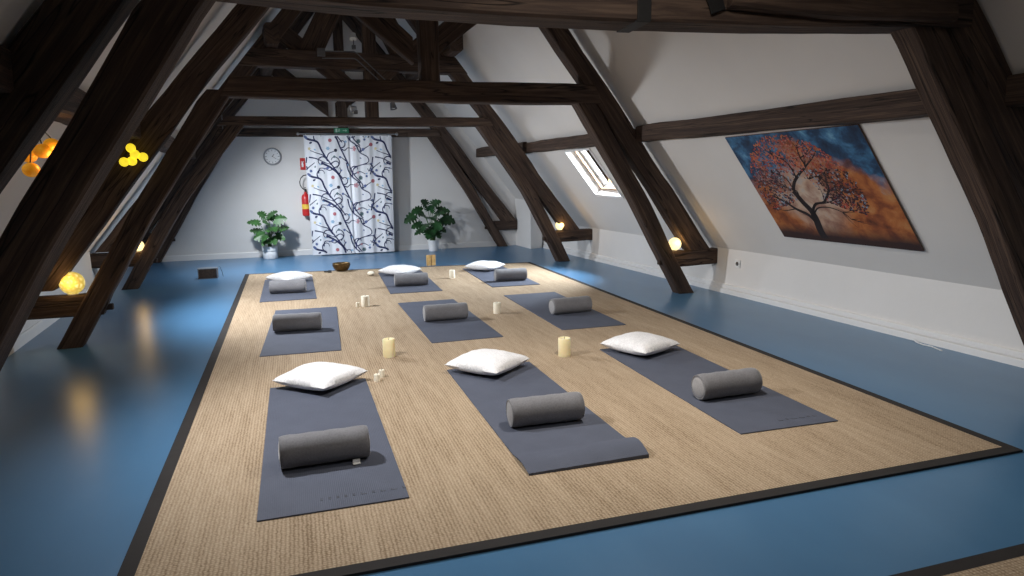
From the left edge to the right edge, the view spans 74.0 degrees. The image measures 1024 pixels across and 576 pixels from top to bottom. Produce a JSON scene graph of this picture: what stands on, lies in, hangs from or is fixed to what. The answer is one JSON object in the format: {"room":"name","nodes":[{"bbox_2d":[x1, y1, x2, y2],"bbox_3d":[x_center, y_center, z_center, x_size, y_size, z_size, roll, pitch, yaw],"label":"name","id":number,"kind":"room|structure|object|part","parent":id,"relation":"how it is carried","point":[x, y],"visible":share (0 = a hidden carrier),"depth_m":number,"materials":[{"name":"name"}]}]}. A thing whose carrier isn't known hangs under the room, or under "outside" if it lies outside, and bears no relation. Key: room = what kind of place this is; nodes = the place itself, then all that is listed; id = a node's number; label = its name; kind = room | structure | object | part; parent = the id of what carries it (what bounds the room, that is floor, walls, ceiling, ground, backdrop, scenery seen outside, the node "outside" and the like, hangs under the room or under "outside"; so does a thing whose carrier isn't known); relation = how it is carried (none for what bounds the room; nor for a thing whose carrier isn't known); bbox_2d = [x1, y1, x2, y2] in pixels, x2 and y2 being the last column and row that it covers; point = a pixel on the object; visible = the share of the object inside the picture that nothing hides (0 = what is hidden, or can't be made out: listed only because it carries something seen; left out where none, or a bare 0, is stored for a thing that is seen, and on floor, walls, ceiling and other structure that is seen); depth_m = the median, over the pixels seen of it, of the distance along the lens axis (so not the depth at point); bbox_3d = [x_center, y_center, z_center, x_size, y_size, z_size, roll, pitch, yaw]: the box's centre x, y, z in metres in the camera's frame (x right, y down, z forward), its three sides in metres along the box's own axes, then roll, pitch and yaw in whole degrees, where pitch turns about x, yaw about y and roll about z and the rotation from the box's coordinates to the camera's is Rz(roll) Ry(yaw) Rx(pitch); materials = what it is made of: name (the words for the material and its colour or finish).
{"room":"exercise studio","nodes":[
{"label":"exercise studio","id":0,"kind":"room"},
{"bbox_2d":[19,247,107,334],"bbox_3d":[-3.599,0.477,4.132,0.150,0.500,15.044,-4,10,-21],"label":"wall","id":1,"kind":"structure","parent":0,"point":[83,267],"depth_m":7.91,"materials":[{"name":"white paint"}]},
{"bbox_2d":[8,287,88,356],"bbox_3d":[-3.518,0.670,4.194,0.016,0.095,15.045,-4,10,-21],"label":"baseboard","id":2,"kind":"structure","parent":1,"relation":"attached to","point":[30,333],"depth_m":5.92,"materials":[{"name":"white paint"}]},
{"bbox_2d":[0,0,280,252],"bbox_3d":[-2.032,-2.100,4.220,3.560,4.507,15.206,-4,10,-20],"label":"ceiling","id":3,"kind":"structure","parent":0,"point":[14,14],"depth_m":5.54,"materials":[{"name":"white paint"}]},
{"bbox_2d":[55,88,140,138],"bbox_3d":[-2.526,-1.042,4.066,0.183,0.172,2.914,-4,10,-20],"label":"purlin","id":4,"kind":"object","parent":3,"relation":"attached to","point":[65,116],"visible":0.12,"depth_m":3.42,"materials":[{"name":"brown wood"}]},
{"bbox_2d":[21,133,57,176],"bbox_3d":[-2.310,-0.686,3.300,0.176,0.291,0.175,-4,10,-17],"label":"globe lamp","id":5,"kind":"object","parent":4,"relation":"hanging from","point":[30,169],"visible":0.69,"depth_m":3.28,"materials":[{"name":"orange glass"}]},
{"bbox_3d":[-2.312,-0.568,3.265,0.076,0.070,0.075,-4,10,-17],"label":"glass globe","id":6,"kind":"part","parent":5,"relation":"part of"},
{"bbox_3d":[-2.369,-0.649,3.329,0.076,0.070,0.075,-4,10,-17],"label":"glass globe","id":7,"kind":"part","parent":5,"relation":"part of"},
{"bbox_3d":[-2.283,-0.666,3.301,0.076,0.070,0.075,-4,10,-17],"label":"glass globe","id":8,"kind":"part","parent":5,"relation":"part of"},
{"bbox_3d":[-2.277,-0.706,3.360,0.076,0.070,0.075,-4,10,-17],"label":"glass globe","id":9,"kind":"part","parent":5,"relation":"part of"},
{"bbox_2d":[119,142,147,166],"bbox_3d":[-3.008,-1.062,5.393,0.205,0.193,0.106,-4,10,-17],"label":"globe lamp","id":10,"kind":"object","parent":4,"relation":"hanging from","point":[134,154],"visible":1,"depth_m":5.37,"materials":[{"name":"yellow glass"}]},
{"bbox_2d":[160,136,174,152],"bbox_3d":[-3.639,-1.511,6.937,0.183,0.174,3.015,-4,10,-21],"label":"purlin","id":11,"kind":"object","parent":3,"relation":"attached to","point":[170,140],"visible":0.12,"depth_m":7.36,"materials":[{"name":"brown wood"}]},
{"bbox_2d":[172,129,178,137],"bbox_3d":[-3.136,-1.642,6.324,0.117,0.538,0.095,-4,10,-17],"label":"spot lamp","id":12,"kind":"object","parent":3,"relation":"hanging from","point":[174,134],"visible":0.07,"depth_m":6.32,"materials":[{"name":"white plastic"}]},
{"bbox_2d":[141,12,515,255],"bbox_3d":[-2.984,-3.139,11.812,7.148,5.071,0.150,-4,10,-17],"label":"wall","id":13,"kind":"structure","parent":0,"point":[241,185],"depth_m":11.67,"materials":[{"name":"white paint"}]},
{"bbox_2d":[263,148,280,164],"bbox_3d":[-4.063,-2.230,11.509,0.294,0.294,0.040,-4,10,-17],"label":"wall clock","id":14,"kind":"object","parent":13,"relation":"attached to","point":[271,156],"visible":1,"depth_m":11.51,"materials":[{"name":"white plastic"}]},
{"bbox_2d":[300,158,305,169],"bbox_3d":[-3.597,-2.136,11.693,0.100,0.200,0.008,-4,10,-17],"label":"fire sign","id":15,"kind":"object","parent":13,"relation":"attached to","point":[302,160],"visible":0.8,"depth_m":11.69,"materials":[{"name":"red plastic"}]},
{"bbox_2d":[299,175,309,215],"bbox_3d":[-3.556,-1.599,11.696,0.146,0.708,0.150,3,10,20],"label":"fire extinguisher","id":16,"kind":"object","parent":13,"relation":"attached to","point":[305,202],"visible":0.91,"depth_m":11.66,"materials":[{"name":"red metal"}]},
{"bbox_2d":[162,240,515,261],"bbox_3d":[-2.923,-0.673,12.146,6.908,0.095,0.016,-4,10,-17],"label":"baseboard","id":17,"kind":"structure","parent":13,"relation":"attached to","point":[509,242],"depth_m":11.85,"materials":[{"name":"white paint"}]},
{"bbox_2d":[0,245,1023,575],"bbox_3d":[-0.424,0.559,5.176,9.400,0.100,15.620,-4,10,-17],"label":"floor","id":18,"kind":"structure","parent":0,"point":[88,433],"depth_m":3.40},
{"bbox_2d":[197,266,222,278],"bbox_3d":[-4.153,-0.213,9.349,0.309,0.150,0.155,-4,10,-17],"label":"wooden box","id":19,"kind":"object","parent":18,"relation":"on","point":[205,272],"visible":1,"depth_m":9.28,"materials":[{"name":"brown wood"}]},
{"bbox_3d":[-4.179,-0.271,9.325,0.252,0.012,0.137,-4,10,-17],"label":"lid","id":20,"kind":"part","parent":19,"relation":"part of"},
{"bbox_2d":[247,210,288,259],"bbox_3d":[-4.062,-0.883,11.329,0.600,0.813,0.414,0,10,6],"label":"potted plant","id":21,"kind":"object","parent":18,"relation":"on","point":[270,251],"visible":1,"depth_m":11.33,"materials":[{"name":"green plant"}]},
{"bbox_3d":[-4.078,-0.600,11.453,0.250,0.215,0.250,-4,10,-17],"label":"pot","id":22,"kind":"part","parent":21,"relation":"part of","materials":[{"name":"white ceramic"}]},
{"bbox_2d":[142,11,516,262],"bbox_3d":[-3.091,-2.730,11.717,6.600,4.300,0.204,-4,10,-17],"label":"roof truss","id":23,"kind":"object","parent":18,"relation":"on","point":[451,153],"visible":0.45,"depth_m":11.66,"materials":[{"name":"brown wood"}]},
{"bbox_3d":[-5.270,-1.487,11.208,1.503,2.080,0.164,-4,10,-17],"label":"leg","id":24,"kind":"part","parent":23,"relation":"part of","materials":[{"name":"brown wood"}]},
{"bbox_3d":[-2.941,-3.792,11.579,0.165,2.165,0.151,-4,10,-17],"label":"king post","id":25,"kind":"part","parent":23,"relation":"part of","materials":[{"name":"brown wood"}]},
{"bbox_2d":[334,128,348,132],"bbox_3d":[-2.927,-2.701,11.652,0.250,0.085,0.030,-4,10,-17],"label":"exit sign","id":26,"kind":"object","parent":23,"relation":"attached to","point":[336,130],"visible":1,"depth_m":11.64,"materials":[{"name":"green plastic"}]},
{"bbox_2d":[296,132,397,135],"bbox_3d":[-2.811,-2.639,11.646,1.702,0.052,0.142,-4,10,-17],"label":"curtain rod","id":27,"kind":"object","parent":23,"relation":"attached to","point":[297,133],"visible":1,"depth_m":11.63,"materials":[{"name":"metal"}]},
{"bbox_2d":[303,135,393,254],"bbox_3d":[-2.789,-1.611,11.781,1.470,2.027,0.049,-4,10,-17],"label":"curtain","id":28,"kind":"object","parent":27,"relation":"hanging from","point":[350,182],"visible":1,"depth_m":11.77,"materials":[{"name":"white fabric"}]},
{"bbox_3d":[-0.825,-1.785,12.595,1.503,2.080,0.162,-4,10,-17],"label":"leg","id":29,"kind":"part","parent":23,"relation":"part of","materials":[{"name":"brown wood"}]},
{"bbox_2d":[90,9,592,289],"bbox_3d":[-2.058,-2.326,9.221,7.120,4.300,0.205,-4,10,-20],"label":"roof truss","id":30,"kind":"object","parent":18,"relation":"on","point":[300,53],"visible":0.76,"depth_m":9.01,"materials":[{"name":"brown wood"}]},
{"bbox_2d":[136,242,143,251],"bbox_3d":[-4.674,-0.528,8.487,0.140,0.141,0.140,-4,10,-17],"label":"globe lamp","id":31,"kind":"object","parent":30,"relation":"on","point":[141,246],"visible":0.39,"depth_m":8.46,"materials":[{"name":"yellow"}]},
{"bbox_3d":[-4.133,-1.069,8.615,1.633,2.080,0.164,-4,10,-20],"label":"leg","id":32,"kind":"part","parent":30,"relation":"part of","materials":[{"name":"brown wood"}]},
{"bbox_2d":[260,22,279,75],"bbox_3d":[-3.504,-3.371,9.767,0.191,0.275,3.045,-4,10,-20],"label":"upper purlin","id":33,"kind":"object","parent":30,"relation":"attached to","point":[270,30],"visible":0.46,"depth_m":8.38,"materials":[{"name":"brown wood"}]},
{"bbox_2d":[317,48,324,56],"bbox_3d":[-2.467,-3.047,8.777,0.100,0.100,0.060,-4,10,-17],"label":"junction box","id":34,"kind":"object","parent":30,"relation":"attached to","point":[320,53],"visible":1,"depth_m":8.75,"materials":[{"name":"grey plastic"}]},
{"bbox_2d":[348,105,357,113],"bbox_3d":[-2.110,-2.373,9.039,0.115,0.110,0.094,-5,11,-25],"label":"spot lamp","id":35,"kind":"object","parent":30,"relation":"on","point":[351,108],"visible":1,"depth_m":9.03,"materials":[{"name":"white metal"}]},
{"bbox_2d":[322,51,385,79],"bbox_3d":[-2.047,-2.850,8.828,0.796,0.444,0.016,-4,10,-17],"label":"conduit","id":36,"kind":"object","parent":30,"relation":"attached to","point":[322,51],"visible":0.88,"depth_m":8.81,"materials":[{"name":"grey metal"}]},
{"bbox_2d":[349,32,356,49],"bbox_3d":[-2.054,-3.198,8.781,0.095,0.207,0.112,-4,10,-17],"label":"spot lamp","id":37,"kind":"object","parent":36,"relation":"on","point":[353,38],"visible":1,"depth_m":8.78,"materials":[{"name":"white plastic"}]},
{"bbox_3d":[-1.923,-3.376,9.086,0.175,2.190,0.149,-4,10,-20],"label":"king post","id":38,"kind":"part","parent":30,"relation":"part of","materials":[{"name":"brown wood"}]},
{"bbox_2d":[390,102,396,109],"bbox_3d":[-1.598,-2.483,9.162,0.094,0.164,0.119,-4,10,-17],"label":"spot lamp","id":39,"kind":"object","parent":30,"relation":"hanging from","point":[392,104],"visible":0.79,"depth_m":9.13,"materials":[{"name":"black metal"}]},
{"bbox_2d":[405,35,462,79],"bbox_3d":[-1.257,-3.519,10.468,0.192,0.278,3.040,-4,10,-20],"label":"upper purlin","id":40,"kind":"object","parent":30,"relation":"attached to","point":[455,48],"visible":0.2,"depth_m":9.15,"materials":[{"name":"brown wood"}]},
{"bbox_3d":[0.169,-1.401,10.216,1.503,2.080,0.166,-4,10,-20],"label":"leg","id":41,"kind":"part","parent":30,"relation":"part of","materials":[{"name":"brown wood"}]},
{"bbox_2d":[555,222,563,229],"bbox_3d":[0.742,-0.969,10.499,0.144,0.145,0.144,-4,10,-17],"label":"globe lamp","id":42,"kind":"object","parent":30,"relation":"on","point":[560,226],"visible":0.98,"depth_m":10.45,"materials":[{"name":"yellow"}]},
{"bbox_2d":[27,4,717,349],"bbox_3d":[-0.860,-1.858,6.323,6.880,4.300,0.207,-4,10,-21],"label":"roof truss","id":43,"kind":"object","parent":18,"relation":"on","point":[605,122],"visible":0.91,"depth_m":6.00,"materials":[{"name":"brown wood"}]},
{"bbox_2d":[59,272,84,294],"bbox_3d":[-3.590,-0.040,5.541,0.184,0.186,0.184,-4,10,-17],"label":"globe lamp","id":44,"kind":"object","parent":43,"relation":"on","point":[72,283],"visible":0.98,"depth_m":5.48,"materials":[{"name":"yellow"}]},
{"bbox_3d":[-3.043,-0.590,5.668,1.505,2.080,0.160,-4,10,-21],"label":"leg","id":45,"kind":"part","parent":43,"relation":"part of","materials":[{"name":"brown wood"}]},
{"bbox_3d":[-0.786,-2.939,6.160,0.189,2.115,0.151,-4,10,-21],"label":"king post","id":46,"kind":"part","parent":43,"relation":"part of","materials":[{"name":"brown wood"}]},
{"bbox_3d":[1.317,-0.930,7.312,1.503,2.080,0.164,-4,10,-21],"label":"leg","id":47,"kind":"part","parent":43,"relation":"part of","materials":[{"name":"brown wood"}]},
{"bbox_2d":[669,238,680,250],"bbox_3d":[1.815,-0.491,7.569,0.140,0.141,0.140,-4,10,-17],"label":"globe lamp","id":48,"kind":"object","parent":43,"relation":"on","point":[675,243],"visible":0.88,"depth_m":7.52,"materials":[{"name":"yellow"}]},
{"bbox_2d":[404,199,454,250],"bbox_3d":[-1.417,-1.111,12.070,0.896,0.942,0.439,-7,11,-34],"label":"potted plant","id":49,"kind":"object","parent":18,"relation":"on","point":[432,231],"visible":1,"depth_m":12.06,"materials":[{"name":"green plant"}]},
{"bbox_3d":[-1.419,-0.767,12.263,0.210,0.200,0.210,-4,10,-17],"label":"pot","id":50,"kind":"part","parent":49,"relation":"part of","materials":[{"name":"white ceramic"}]},
{"bbox_2d":[426,255,435,265],"bbox_3d":[-1.232,-0.422,10.310,0.136,0.160,0.068,-4,10,-17],"label":"wooden block","id":51,"kind":"object","parent":18,"relation":"on","point":[430,259],"visible":1,"depth_m":10.28,"materials":[{"name":"brown wood"}]},
{"bbox_2d":[0,0,1023,370],"bbox_3d":[0.383,-1.327,3.050,6.788,4.300,0.302,-3,10,-13],"label":"roof truss","id":52,"kind":"object","parent":18,"relation":"on","point":[956,64],"visible":1,"depth_m":2.83,"materials":[{"name":"brown wood"}]},
{"bbox_3d":[-1.886,-0.108,2.695,1.498,2.080,0.165,-3,10,-13],"label":"leg","id":53,"kind":"part","parent":52,"relation":"part of","materials":[{"name":"brown wood"}]},
{"bbox_3d":[2.693,-0.358,3.782,1.506,2.080,0.165,-3,10,-13],"label":"leg","id":54,"kind":"part","parent":52,"relation":"part of","materials":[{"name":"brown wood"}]},
{"bbox_2d":[117,262,1022,575],"bbox_3d":[-0.590,0.291,6.450,4.125,0.012,8.000,-4,10,-17],"label":"sisal rug","id":55,"kind":"object","parent":18,"relation":"on","point":[468,493],"visible":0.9,"depth_m":3.35,"materials":[{"name":"fabric"}]},
{"bbox_2d":[259,277,316,302],"bbox_3d":[-2.726,0.004,8.291,0.603,0.006,1.717,-4,10,-17],"label":"yoga mat","id":56,"kind":"object","parent":55,"relation":"on","point":[266,296],"visible":0.56,"depth_m":7.80,"materials":[{"name":"rubber"}]},
{"bbox_2d":[269,279,306,293],"bbox_3d":[-2.620,-0.019,7.939,0.418,0.154,0.154,-3,10,-12],"label":"bolster","id":57,"kind":"object","parent":56,"relation":"on","point":[299,285],"visible":1,"depth_m":7.88,"materials":[{"name":"grey fabric"}]},
{"bbox_2d":[266,271,311,280],"bbox_3d":[-2.892,-0.151,8.816,0.427,0.129,0.427,5,11,32],"label":"pillow","id":58,"kind":"object","parent":56,"relation":"on","point":[286,275],"visible":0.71,"depth_m":8.71,"materials":[{"name":"white fabric"}]},
{"bbox_2d":[259,307,340,356],"bbox_3d":[-1.870,0.358,6.108,0.603,0.006,1.855,-3,10,-15],"label":"yoga mat","id":59,"kind":"object","parent":55,"relation":"on","point":[326,339],"visible":0.76,"depth_m":5.69,"materials":[{"name":"rubber"}]},
{"bbox_2d":[272,312,321,331],"bbox_3d":[-1.889,0.299,5.981,0.418,0.154,0.154,-3,10,-11],"label":"bolster","id":60,"kind":"object","parent":59,"relation":"on","point":[299,321],"visible":1,"depth_m":5.92,"materials":[{"name":"grey fabric"}]},
{"bbox_2d":[257,378,408,521],"bbox_3d":[-0.992,0.764,3.613,0.606,0.007,1.796,-4,10,-17],"label":"yoga mat","id":61,"kind":"object","parent":55,"relation":"on","point":[328,486],"visible":0.84,"depth_m":3.17,"materials":[{"name":"rubber"}]},
{"bbox_2d":[272,362,367,390],"bbox_3d":[-1.242,0.564,4.411,0.427,0.130,0.427,4,11,26],"label":"pillow","id":62,"kind":"object","parent":61,"relation":"on","point":[317,376],"visible":1,"depth_m":4.29,"materials":[{"name":"white fabric"}]},
{"bbox_2d":[278,425,369,468],"bbox_3d":[-0.881,0.750,3.201,0.418,0.154,0.173,-4,10,-19],"label":"bolster","id":63,"kind":"object","parent":61,"relation":"on","point":[338,444],"visible":1,"depth_m":3.15,"materials":[{"name":"grey fabric"}]},
{"bbox_2d":[332,262,349,270],"bbox_3d":[-2.451,-0.302,9.762,0.255,0.116,0.254,-4,10,-17],"label":"bowl","id":64,"kind":"object","parent":55,"relation":"on","point":[338,266],"visible":1,"depth_m":9.68,"materials":[{"name":"gold metal"}]},
{"bbox_2d":[361,295,369,306],"bbox_3d":[-1.529,0.133,7.074,0.084,0.120,0.084,-4,10,-17],"label":"candle","id":65,"kind":"object","parent":55,"relation":"on","point":[365,298],"visible":1,"depth_m":7.04,"materials":[{"name":"wax"}]},
{"bbox_2d":[374,373,379,381],"bbox_3d":[-0.891,0.589,4.488,0.042,0.058,0.042,-4,10,-17],"label":"candle","id":66,"kind":"object","parent":55,"relation":"on","point":[376,375],"visible":1,"depth_m":4.47,"materials":[{"name":"wax"}]},
{"bbox_2d":[379,369,384,377],"bbox_3d":[-0.879,0.572,4.579,0.038,0.060,0.038,-4,10,-17],"label":"candle","id":67,"kind":"object","parent":55,"relation":"on","point":[381,371],"visible":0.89,"depth_m":4.56,"materials":[{"name":"wax"}]},
{"bbox_2d":[382,337,394,357],"bbox_3d":[-0.923,0.443,5.091,0.092,0.146,0.092,-4,10,-17],"label":"candle","id":68,"kind":"object","parent":55,"relation":"on","point":[388,343],"visible":1,"depth_m":5.06,"materials":[{"name":"beige wax"}]},
{"bbox_2d":[378,270,442,293],"bbox_3d":[-1.345,-0.091,8.737,0.603,0.006,1.796,-3,10,-15],"label":"yoga mat","id":69,"kind":"object","parent":55,"relation":"on","point":[388,279],"visible":0.53,"depth_m":8.22,"materials":[{"name":"rubber"}]},
{"bbox_2d":[379,265,420,274],"bbox_3d":[-1.534,-0.250,9.301,0.427,0.125,0.427,5,11,30],"label":"pillow","id":70,"kind":"object","parent":69,"relation":"on","point":[393,269],"visible":0.84,"depth_m":9.18,"materials":[{"name":"white fabric"}]},
{"bbox_2d":[394,272,427,285],"bbox_3d":[-1.238,-0.107,8.339,0.418,0.154,0.154,-3,10,-13],"label":"bolster","id":71,"kind":"object","parent":69,"relation":"on","point":[406,279],"visible":1,"depth_m":8.28,"materials":[{"name":"grey fabric"}]},
{"bbox_2d":[398,299,502,342],"bbox_3d":[-0.643,0.284,6.444,0.603,0.006,1.845,-4,10,-17],"label":"yoga mat","id":72,"kind":"object","parent":55,"relation":"on","point":[472,327],"visible":0.75,"depth_m":6.05,"materials":[{"name":"rubber"}]},
{"bbox_2d":[423,302,467,320],"bbox_3d":[-0.619,0.222,6.326,0.418,0.154,0.154,-4,10,-17],"label":"bolster","id":73,"kind":"object","parent":72,"relation":"on","point":[450,311],"visible":1,"depth_m":6.27,"materials":[{"name":"grey fabric"}]},
{"bbox_2d":[449,270,454,278],"bbox_3d":[-0.787,-0.187,8.928,0.076,0.116,0.076,-4,10,-17],"label":"candle","id":74,"kind":"object","parent":55,"relation":"on","point":[451,272],"visible":1,"depth_m":8.90,"materials":[{"name":"wax"}]},
{"bbox_2d":[493,302,500,313],"bbox_3d":[-0.146,0.190,6.624,0.072,0.116,0.072,-4,10,-17],"label":"candle","id":75,"kind":"object","parent":55,"relation":"on","point":[496,305],"visible":1,"depth_m":6.60,"materials":[{"name":"wax"}]},
{"bbox_2d":[463,267,539,286],"bbox_3d":[-0.184,-0.162,9.061,0.603,0.006,1.737,-4,10,-16],"label":"yoga mat","id":76,"kind":"object","parent":55,"relation":"on","point":[487,276],"visible":0.66,"depth_m":8.62,"materials":[{"name":"rubber"}]},
{"bbox_2d":[464,260,505,269],"bbox_3d":[-0.381,-0.321,9.620,0.427,0.126,0.427,5,11,30],"label":"pillow","id":77,"kind":"object","parent":76,"relation":"on","point":[478,265],"visible":1,"depth_m":9.49,"materials":[{"name":"white fabric"}]},
{"bbox_2d":[494,268,526,280],"bbox_3d":[-0.019,-0.171,8.618,0.418,0.154,0.154,-3,10,-15],"label":"bolster","id":78,"kind":"object","parent":76,"relation":"on","point":[514,273],"visible":1,"depth_m":8.56,"materials":[{"name":"grey fabric"}]},
{"bbox_2d":[447,362,648,475],"bbox_3d":[0.100,0.665,3.971,0.603,0.052,1.766,-4,10,-17],"label":"yoga mat","id":79,"kind":"object","parent":55,"relation":"on","point":[587,441],"visible":0.88,"depth_m":3.55,"materials":[{"name":"rubber"}]},
{"bbox_2d":[444,349,528,374],"bbox_3d":[-0.167,0.504,4.686,0.427,0.127,0.427,5,11,32],"label":"pillow","id":80,"kind":"object","parent":79,"relation":"on","point":[480,361],"visible":1,"depth_m":4.57,"materials":[{"name":"white fabric"}]},
{"bbox_2d":[506,392,584,426],"bbox_3d":[0.181,0.655,3.675,0.418,0.154,0.154,-4,10,-16],"label":"bolster","id":81,"kind":"object","parent":79,"relation":"on","point":[550,408],"visible":1,"depth_m":3.62,"materials":[{"name":"grey fabric"}]},
{"bbox_3d":[-0.013,0.667,3.620,0.015,0.132,0.132,-4,10,-16],"label":"panel","id":82,"kind":"part","parent":81,"relation":"part of","materials":[{"name":"grey fabric"}]},
{"bbox_2d":[558,336,570,356],"bbox_3d":[0.389,0.432,5.045,0.092,0.146,0.092,-4,10,-17],"label":"candle","id":83,"kind":"object","parent":55,"relation":"on","point":[564,343],"visible":1,"depth_m":5.01,"materials":[{"name":"beige wax"}]},
{"bbox_2d":[504,292,625,329],"bbox_3d":[0.461,0.205,6.819,0.603,0.006,1.816,-4,10,-17],"label":"yoga mat","id":84,"kind":"object","parent":55,"relation":"on","point":[536,303],"visible":0.79,"depth_m":6.47,"materials":[{"name":"rubber"}]},
{"bbox_2d":[548,296,591,314],"bbox_3d":[0.565,0.164,6.569,0.418,0.154,0.154,-5,10,-22],"label":"bolster","id":85,"kind":"object","parent":84,"relation":"on","point":[581,303],"visible":1,"depth_m":6.51,"materials":[{"name":"grey fabric"}]},
{"bbox_3d":[0.379,0.180,6.492,0.015,0.132,0.132,-5,10,-22],"label":"panel","id":86,"kind":"part","parent":85,"relation":"part of","materials":[{"name":"grey fabric"}]},
{"bbox_2d":[600,346,837,434],"bbox_3d":[1.216,0.594,4.433,0.603,0.007,1.806,-4,10,-16],"label":"yoga mat","id":87,"kind":"object","parent":55,"relation":"on","point":[673,369],"visible":0.77,"depth_m":4.01,"materials":[{"name":"rubber"}]},
{"bbox_2d":[601,332,678,354],"bbox_3d":[0.965,0.413,5.121,0.427,0.128,0.427,-9,13,-41],"label":"pillow","id":88,"kind":"object","parent":87,"relation":"on","point":[637,343],"visible":1,"depth_m":5.01,"materials":[{"name":"white fabric"}]},
{"bbox_2d":[691,368,762,399],"bbox_3d":[1.289,0.573,4.072,0.418,0.154,0.154,-4,10,-19],"label":"bolster","id":89,"kind":"object","parent":87,"relation":"on","point":[705,386],"visible":1,"depth_m":4.01,"materials":[{"name":"grey fabric"}]},
{"bbox_3d":[1.099,0.586,4.008,0.015,0.132,0.132,-4,10,-19],"label":"panel","id":90,"kind":"part","parent":89,"relation":"part of","materials":[{"name":"grey fabric"}]},
{"bbox_2d":[912,338,941,350],"bbox_3d":[3.193,0.437,5.236,0.036,0.017,0.341,-2,10,-6],"label":"cable","id":91,"kind":"object","parent":18,"relation":"on","point":[912,338],"visible":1,"depth_m":5.22,"materials":[{"name":"white plastic"}]},
{"bbox_2d":[889,543,1023,575],"bbox_3d":[1.316,1.266,0.475,3.972,0.012,3.506,-4,10,-17],"label":"sisal rug","id":92,"kind":"object","parent":18,"relation":"on","point":[1008,561],"visible":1,"depth_m":2.31,"materials":[{"name":"fabric"}]},
{"bbox_2d":[515,199,541,248],"bbox_3d":[0.365,-1.246,12.719,0.380,0.941,0.760,-4,10,-17],"label":"pier","id":93,"kind":"object","parent":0,"point":[528,233],"visible":0.71,"depth_m":12.53,"materials":[{"name":"white paint"}]},
{"bbox_2d":[396,0,1023,289],"bbox_3d":[1.301,-2.324,5.266,3.562,4.507,15.170,-4,10,-20],"label":"ceiling","id":94,"kind":"structure","parent":0,"point":[653,76],"depth_m":5.97,"materials":[{"name":"white paint"}]},
{"bbox_2d":[476,142,532,156],"bbox_3d":[-0.168,-2.303,11.354,0.177,0.174,2.409,-4,10,-20],"label":"purlin","id":95,"kind":"object","parent":94,"relation":"attached to","point":[486,151],"visible":0.41,"depth_m":11.80,"materials":[{"name":"brown wood"}]},
{"bbox_2d":[527,128,635,151],"bbox_3d":[0.813,-1.866,8.690,0.179,0.160,3.029,-4,10,-20],"label":"purlin","id":96,"kind":"object","parent":94,"relation":"attached to","point":[579,141],"visible":0.62,"depth_m":8.91,"materials":[{"name":"brown wood"}]},
{"bbox_2d":[565,148,623,197],"bbox_3d":[1.125,-1.563,9.074,0.604,0.710,0.840,-4,10,-17],"label":"window","id":97,"kind":"structure","parent":94,"relation":"attached to","point":[585,155],"depth_m":9.22,"materials":[{"name":"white wood"}]},
{"bbox_3d":[1.173,-1.613,9.086,0.497,0.618,0.781,-4,10,-17],"label":"frame","id":98,"kind":"part","parent":97,"relation":"part of","materials":[{"name":"white wood"}]},
{"bbox_3d":[1.171,-1.611,9.085,0.427,0.544,0.720,-4,10,-17],"label":"pane","id":99,"kind":"part","parent":97,"relation":"part of","materials":[{"name":"clear glass"}]},
{"bbox_2d":[636,89,928,141],"bbox_3d":[1.983,-1.355,5.514,0.181,0.180,3.550,-4,10,-20],"label":"purlin","id":100,"kind":"object","parent":94,"relation":"attached to","point":[903,104],"visible":0.91,"depth_m":4.95,"materials":[{"name":"brown wood"}]},
{"bbox_2d":[725,124,924,250],"bbox_3d":[2.491,-0.811,5.569,0.719,0.932,1.484,-4,10,-19],"label":"tree painting","id":101,"kind":"object","parent":94,"relation":"attached to","point":[829,184],"visible":1,"depth_m":5.43,"materials":[{"name":"fabric"}]},
{"bbox_2d":[1005,73,1023,106],"bbox_3d":[3.576,-0.651,1.188,0.181,0.171,5.271,-4,10,-20],"label":"purlin","id":102,"kind":"object","parent":94,"relation":"attached to","point":[1014,97],"visible":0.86,"depth_m":3.54,"materials":[{"name":"brown wood"}]},
{"bbox_2d":[542,222,1023,351],"bbox_3d":[3.001,0.033,6.200,0.150,0.500,15.032,-4,10,-20],"label":"wall","id":103,"kind":"structure","parent":0,"point":[980,314],"depth_m":5.94,"materials":[{"name":"white paint"}]},
{"bbox_2d":[735,260,739,267],"bbox_3d":[2.460,-0.263,7.409,0.014,0.085,0.085,-4,10,-17],"label":"wall socket","id":104,"kind":"object","parent":103,"relation":"attached to","point":[737,262],"visible":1,"depth_m":7.40,"materials":[{"name":"white plastic"}]},
{"bbox_2d":[543,242,1023,367],"bbox_3d":[3.037,0.291,5.868,0.040,0.101,14.313,-4,10,-20],"label":"baseboard","id":105,"kind":"structure","parent":103,"relation":"attached to","point":[967,346],"depth_m":6.01,"materials":[{"name":"white paint"}]}
]}

